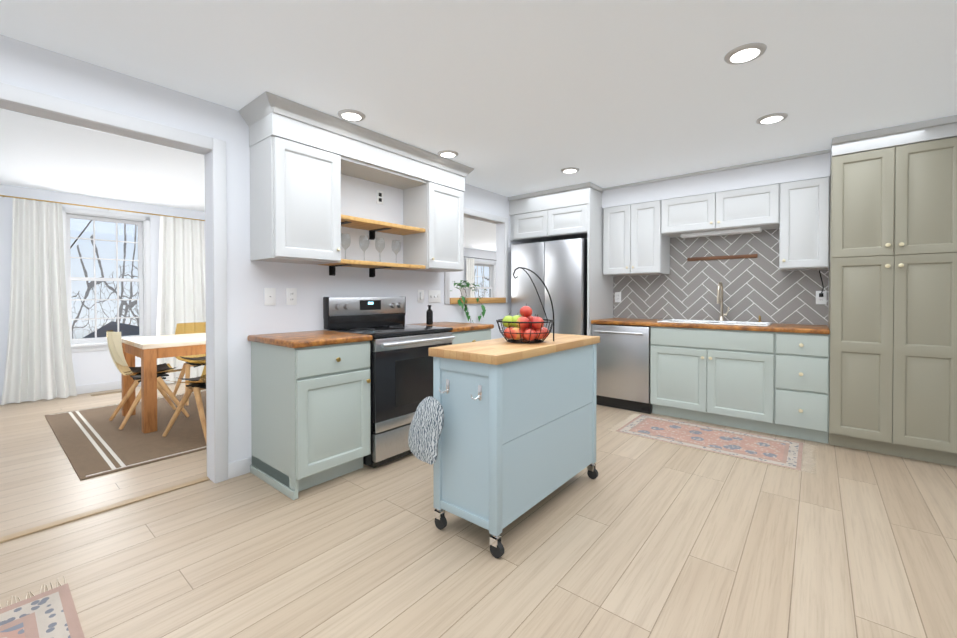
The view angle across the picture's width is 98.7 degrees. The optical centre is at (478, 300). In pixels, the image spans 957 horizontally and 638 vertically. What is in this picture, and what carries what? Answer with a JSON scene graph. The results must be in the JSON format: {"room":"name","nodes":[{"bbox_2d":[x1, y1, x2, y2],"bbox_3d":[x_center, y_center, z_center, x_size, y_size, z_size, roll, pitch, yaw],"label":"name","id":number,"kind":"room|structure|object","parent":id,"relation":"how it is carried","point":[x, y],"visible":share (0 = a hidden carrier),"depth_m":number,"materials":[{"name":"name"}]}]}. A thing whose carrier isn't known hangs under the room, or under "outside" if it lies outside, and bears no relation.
{"room":"kitchen","nodes":[
{"label":"kitchen","id":0,"kind":"room"},
{"bbox_2d":[0,34,524,482],"bbox_3d":[0.232,-0.069,4.963,0.120,2.380,12.240,1,1,39],"label":"wall","id":1,"kind":"structure","parent":0,"point":[36,68],"depth_m":2.80,"materials":[{"name":"white paint"}]},
{"bbox_2d":[0,195,204,220],"bbox_3d":[-4.473,-1.126,5.184,0.092,0.040,2.119,1,1,39],"label":"curtain rod","id":2,"kind":"object","parent":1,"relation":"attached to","point":[97,207],"visible":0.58,"depth_m":4.96,"materials":[{"name":"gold metal"}]},
{"bbox_2d":[1,198,76,404],"bbox_3d":[-4.905,0.002,4.600,0.583,2.223,0.153,-1,1,-42],"label":"curtain","id":3,"kind":"object","parent":2,"relation":"hanging from","point":[39,364],"depth_m":4.60,"materials":[{"name":"fabric"}]},
{"bbox_2d":[156,216,205,383],"bbox_3d":[-4.025,-0.010,5.632,0.176,2.223,0.695,0,1,36],"label":"curtain","id":4,"kind":"object","parent":2,"relation":"hanging from","point":[181,269],"depth_m":5.61,"materials":[{"name":"fabric"}]},
{"bbox_2d":[62,207,150,352],"bbox_3d":[-4.647,-0.238,5.141,0.205,1.715,0.880,1,1,39],"label":"dining room window","id":5,"kind":"structure","parent":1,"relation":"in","point":[143,280],"depth_m":5.15,"materials":[{"name":"white wood"}]},
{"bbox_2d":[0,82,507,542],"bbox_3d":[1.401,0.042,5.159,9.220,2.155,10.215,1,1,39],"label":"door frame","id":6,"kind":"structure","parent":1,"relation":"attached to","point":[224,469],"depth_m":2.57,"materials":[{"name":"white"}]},
{"bbox_2d":[264,288,275,304],"bbox_3d":[-1.436,-0.026,2.832,0.006,0.120,0.075,1,1,39],"label":"light switch","id":7,"kind":"object","parent":1,"relation":"attached to","point":[269,293],"depth_m":2.83,"materials":[{"name":"white plastic"}]},
{"bbox_2d":[286,288,296,304],"bbox_3d":[-1.340,-0.027,2.947,0.008,0.120,0.075,1,1,39],"label":"electrical outlet plate","id":8,"kind":"object","parent":1,"relation":"attached to","point":[291,296],"depth_m":2.94,"materials":[{"name":"white plastic"}]},
{"bbox_2d":[247,107,345,266],"bbox_3d":[-1.238,-0.708,2.805,0.338,0.885,0.470,1,1,39],"label":"upper cabinet","id":9,"kind":"object","parent":1,"relation":"attached to","point":[303,158],"depth_m":2.66,"materials":[{"name":"grey wood"}]},
{"bbox_2d":[418,290,423,302],"bbox_3d":[-0.540,-0.037,3.901,0.032,0.120,0.075,1,1,39],"label":"electrical outlet plate","id":10,"kind":"object","parent":1,"relation":"attached to","point":[420,292],"depth_m":3.90,"materials":[{"name":"white plastic"}]},
{"bbox_2d":[402,163,465,271],"bbox_3d":[-0.409,-0.719,3.813,0.338,0.885,0.460,1,1,39],"label":"upper cabinet","id":11,"kind":"object","parent":1,"relation":"attached to","point":[433,196],"depth_m":3.64,"materials":[{"name":"grey wood"}]},
{"bbox_2d":[428,290,440,302],"bbox_3d":[-0.428,-0.039,4.049,0.018,0.120,0.165,1,1,39],"label":"light switch","id":12,"kind":"object","parent":1,"relation":"attached to","point":[433,295],"depth_m":4.04,"materials":[{"name":"white plastic"}]},
{"bbox_2d":[451,280,486,321],"bbox_3d":[-0.106,0.072,4.513,0.324,0.638,0.572,1,1,39],"label":"pothos plant","id":13,"kind":"object","parent":1,"relation":"on","point":[465,292],"visible":1,"depth_m":4.46,"materials":[{"name":"green plant"}]},
{"bbox_2d":[474,261,494,297],"bbox_3d":[0.091,-0.306,10.903,0.205,1.425,1.040,1,1,39],"label":"living room window","id":14,"kind":"structure","parent":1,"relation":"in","point":[491,279],"depth_m":11.19,"materials":[{"name":"white"}]},
{"bbox_2d":[508,190,555,242],"bbox_3d":[0.793,-0.997,5.117,0.534,0.522,0.667,1,1,39],"label":"upper cabinet","id":15,"kind":"object","parent":1,"relation":"attached to","point":[528,213],"depth_m":4.86,"materials":[{"name":"grey wood"}]},
{"bbox_2d":[0,382,956,637],"bbox_3d":[0.819,1.156,4.494,9.500,0.060,12.240,1,1,39],"label":"floor","id":16,"kind":"structure","parent":0,"point":[638,537],"depth_m":1.91,"materials":[{"name":"brown wood"}]},
{"bbox_2d":[0,576,84,637],"bbox_3d":[-1.204,1.163,0.774,2.029,0.007,0.796,1,1,39],"label":"runner rug","id":17,"kind":"object","parent":16,"relation":"on","point":[52,613],"visible":1,"depth_m":1.49,"materials":[{"name":"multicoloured fabric"}]},
{"bbox_2d":[90,390,121,395],"bbox_3d":[-4.460,1.118,4.970,0.100,0.006,0.330,1,1,39],"label":"floor vent","id":18,"kind":"object","parent":16,"relation":"in","point":[106,393],"visible":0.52,"depth_m":4.92,"materials":[{"name":"beige metal"}]},
{"bbox_2d":[45,390,206,480],"bbox_3d":[-2.507,1.123,4.393,2.230,0.008,2.780,1,1,39],"label":"jute rug","id":19,"kind":"object","parent":16,"relation":"on","point":[95,442],"visible":0.5,"depth_m":3.39,"materials":[{"name":"brown fabric"}]},
{"bbox_2d":[107,330,189,429],"bbox_3d":[-3.120,0.698,3.871,0.470,0.852,0.562,1,1,39],"label":"end chair","id":20,"kind":"object","parent":19,"relation":"on","point":[114,341],"visible":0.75,"depth_m":3.77,"materials":[{"name":"beige wood"}]},
{"bbox_2d":[121,333,205,433],"bbox_3d":[-2.635,0.740,4.384,0.880,0.756,1.670,1,1,39],"label":"dining table","id":21,"kind":"object","parent":19,"relation":"on","point":[148,350],"visible":0.38,"depth_m":3.62,"materials":[{"name":"brown wood"}]},
{"bbox_2d":[162,361,206,443],"bbox_3d":[-2.280,0.702,3.511,0.562,0.852,0.470,0,1,19],"label":"chair","id":22,"kind":"object","parent":19,"relation":"on","point":[196,385],"visible":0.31,"depth_m":3.37,"materials":[{"name":"beige wood"}]},
{"bbox_2d":[173,322,205,405],"bbox_3d":[-3.156,0.690,4.676,0.562,0.852,0.470,1,1,39],"label":"chair","id":23,"kind":"object","parent":19,"relation":"on","point":[194,361],"visible":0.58,"depth_m":4.68,"materials":[{"name":"yellow wood"}]},
{"bbox_2d":[250,342,370,499],"bbox_3d":[-1.116,0.707,2.747,0.617,0.874,0.513,1,1,39],"label":"base cabinet","id":24,"kind":"object","parent":16,"relation":"on","point":[310,411],"depth_m":2.53,"materials":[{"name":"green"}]},
{"bbox_2d":[247,330,372,349],"bbox_3d":[-1.117,0.250,2.730,0.632,0.039,0.543,1,1,39],"label":"countertop","id":25,"kind":"structure","parent":24,"relation":"on","point":[291,340],"depth_m":2.57,"materials":[{"name":"brown wood"}]},
{"bbox_2d":[323,297,454,467],"bbox_3d":[-0.675,0.556,3.217,0.702,1.167,0.760,1,1,39],"label":"range","id":26,"kind":"object","parent":16,"relation":"on","point":[401,374],"visible":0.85,"depth_m":2.96,"materials":[{"name":"black metal"}]},
{"bbox_2d":[449,330,490,344],"bbox_3d":[-0.289,0.696,3.753,0.617,0.874,0.543,1,1,39],"label":"base cabinet","id":27,"kind":"object","parent":16,"relation":"on","point":[467,336],"depth_m":3.54,"materials":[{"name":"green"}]},
{"bbox_2d":[407,322,493,333],"bbox_3d":[-0.278,0.239,3.749,0.632,0.039,0.568,1,1,39],"label":"countertop","id":28,"kind":"structure","parent":27,"relation":"on","point":[458,327],"depth_m":3.61,"materials":[{"name":"brown wood"}]},
{"bbox_2d":[426,305,432,324],"bbox_3d":[-0.444,0.131,3.735,0.060,0.176,0.060,1,1,39],"label":"bottle","id":29,"kind":"object","parent":28,"relation":"on","point":[429,316],"visible":1,"depth_m":3.71,"materials":[{"name":"black glass"}]},
{"bbox_2d":[408,333,599,557],"bbox_3d":[0.209,0.691,2.366,0.530,0.914,1.173,1,1,39],"label":"island cart","id":30,"kind":"object","parent":16,"relation":"on","point":[502,434],"visible":0.98,"depth_m":2.01,"materials":[{"name":"teal wood"}]},
{"bbox_2d":[496,267,553,343],"bbox_3d":[0.262,0.022,2.317,0.329,0.421,0.329,1,1,39],"label":"fruit basket","id":31,"kind":"object","parent":30,"relation":"on","point":[526,325],"visible":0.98,"depth_m":2.26,"materials":[{"name":"black metal"}]},
{"bbox_2d":[511,238,586,334],"bbox_3d":[0.947,0.227,4.892,0.910,1.789,0.766,1,1,39],"label":"refrigerator","id":32,"kind":"object","parent":16,"relation":"on","point":[558,268],"visible":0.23,"depth_m":4.55,"materials":[{"name":"silver metal"}]},
{"bbox_2d":[592,324,651,413],"bbox_3d":[1.628,0.691,4.449,0.596,0.870,0.668,1,1,39],"label":"dishwasher","id":33,"kind":"object","parent":16,"relation":"on","point":[623,366],"visible":0.83,"depth_m":4.20,"materials":[{"name":"silver metal"}]},
{"bbox_2d":[650,326,774,433],"bbox_3d":[2.262,0.694,3.960,0.997,0.874,0.617,1,1,39],"label":"base cabinet","id":34,"kind":"object","parent":16,"relation":"on","point":[766,377],"depth_m":3.69,"materials":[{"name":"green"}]},
{"bbox_2d":[591,318,829,333],"bbox_3d":[2.155,0.236,4.033,1.950,0.039,0.632,1,1,39],"label":"countertop","id":35,"kind":"structure","parent":34,"relation":"on","point":[680,324],"depth_m":3.74,"materials":[{"name":"brown wood"}]},
{"bbox_2d":[610,413,816,474],"bbox_3d":[1.882,1.135,3.409,1.430,0.007,0.679,1,1,39],"label":"area rug","id":36,"kind":"object","parent":16,"relation":"on","point":[782,453],"visible":1,"depth_m":3.30,"materials":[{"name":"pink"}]},
{"bbox_2d":[775,334,829,443],"bbox_3d":[2.780,0.699,3.534,0.345,0.874,0.617,1,1,39],"label":"base cabinet","id":37,"kind":"object","parent":16,"relation":"on","point":[801,360],"depth_m":3.30,"materials":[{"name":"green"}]},
{"bbox_2d":[828,115,956,466],"bbox_3d":[3.170,-0.049,3.173,0.701,2.377,0.667,1,1,39],"label":"pantry","id":38,"kind":"object","parent":16,"relation":"on","point":[892,318],"visible":1,"depth_m":2.94,"materials":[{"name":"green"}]},
{"bbox_2d":[0,0,956,251],"bbox_3d":[0.819,-1.278,4.468,9.500,0.050,12.240,1,1,39],"label":"ceiling","id":39,"kind":"structure","parent":0,"point":[508,98],"depth_m":2.26,"materials":[{"name":"white paint"}]},
{"bbox_2d":[337,109,364,121],"bbox_3d":[-0.846,-1.229,2.743,0.179,0.012,0.179,0,1,33],"label":"recessed light","id":40,"kind":"object","parent":39,"relation":"in","point":[349,114],"depth_m":2.72,"materials":[{"name":"white"}]},
{"bbox_2d":[437,150,458,157],"bbox_3d":[-0.258,-1.237,3.489,0.179,0.012,0.179,0,1,33],"label":"recessed light","id":41,"kind":"object","parent":39,"relation":"in","point":[445,153],"depth_m":3.47,"materials":[{"name":"white"}]},
{"bbox_2d":[561,167,579,173],"bbox_3d":[0.877,-1.242,3.941,0.179,0.012,0.179,0,1,33],"label":"recessed light","id":42,"kind":"object","parent":39,"relation":"in","point":[568,170],"depth_m":3.92,"materials":[{"name":"white plastic"}]},
{"bbox_2d":[724,42,766,64],"bbox_3d":[1.325,-1.221,2.045,0.179,0.012,0.179,0,1,33],"label":"recessed light","id":43,"kind":"object","parent":39,"relation":"in","point":[743,53],"depth_m":2.03,"materials":[{"name":"white plastic"}]},
{"bbox_2d":[756,113,787,124],"bbox_3d":[1.991,-1.229,2.792,0.179,0.012,0.179,0,1,33],"label":"recessed light","id":44,"kind":"object","parent":39,"relation":"in","point":[772,118],"depth_m":2.77,"materials":[{"name":"white"}]},
{"bbox_2d":[613,194,829,325],"bbox_3d":[2.899,-0.057,3.909,5.280,2.380,0.120,1,1,39],"label":"wall","id":45,"kind":"structure","parent":0,"point":[829,194],"depth_m":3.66,"materials":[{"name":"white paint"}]},
{"bbox_2d":[548,182,603,240],"bbox_3d":[1.194,-0.993,4.787,0.506,0.522,0.667,1,1,39],"label":"upper cabinet","id":46,"kind":"object","parent":45,"relation":"attached to","point":[576,211],"depth_m":4.52,"materials":[{"name":"grey wood"}]},
{"bbox_2d":[600,178,667,276],"bbox_3d":[1.736,-0.768,4.552,0.632,0.968,0.347,1,1,39],"label":"upper cabinet","id":47,"kind":"object","parent":45,"relation":"attached to","point":[631,229],"depth_m":4.40,"materials":[{"name":"grey wood"}]},
{"bbox_2d":[660,158,779,273],"bbox_3d":[2.359,-0.762,4.039,0.982,0.968,0.347,1,1,39],"label":"upper cabinet","id":48,"kind":"object","parent":45,"relation":"attached to","point":[743,198],"depth_m":3.89,"materials":[{"name":"grey wood"}]},
{"bbox_2d":[615,254,826,303],"bbox_3d":[2.346,-0.211,4.251,1.914,0.480,0.036,1,1,39],"label":"rail","id":49,"kind":"object","parent":45,"relation":"attached to","point":[821,297],"visible":1,"depth_m":4.07,"materials":[{"name":"brown wood"}]},
{"bbox_2d":[780,149,830,270],"bbox_3d":[2.869,-0.758,3.620,0.338,0.968,0.347,1,1,39],"label":"upper cabinet","id":50,"kind":"object","parent":45,"relation":"attached to","point":[804,178],"depth_m":3.49,"materials":[{"name":"grey wood"}]},
{"label":"outside","id":51,"kind":"structure","parent":0,"visible":0},
{"bbox_2d":[70,218,488,338],"bbox_3d":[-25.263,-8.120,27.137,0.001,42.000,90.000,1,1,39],"label":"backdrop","id":52,"kind":"structure","parent":51,"point":[84,246],"depth_m":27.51,"materials":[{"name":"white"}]},
{"bbox_3d":[0.158,-1.082,10.775,0.016,0.016,1.700,1,1,39],"label":"curtain rod","id":53,"kind":"object","parent":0,"visible":0},
{"bbox_2d":[466,258,473,297],"bbox_3d":[-0.204,-0.007,10.346,0.052,2.100,0.320,1,1,39],"label":"curtains","id":54,"kind":"object","parent":53,"relation":"hanging from","point":[470,270],"visible":0.4,"depth_m":10.34,"materials":[{"name":"fabric"}]},
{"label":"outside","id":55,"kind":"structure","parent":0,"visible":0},
{"bbox_2d":[70,220,91,248],"bbox_3d":[-16.039,-6.749,18.768,18.117,25.451,34.451,1,1,39],"label":"trees","id":56,"kind":"object","parent":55,"point":[80,234],"depth_m":22.25,"materials":[{"name":"grey plant"}]},
{"bbox_2d":[83,321,138,337],"bbox_3d":[-13.022,3.958,15.389,6.600,6.100,5.600,1,1,39],"label":"house","id":57,"kind":"structure","parent":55,"point":[123,327],"depth_m":15.69,"materials":[{"name":"grey"}]}
]}

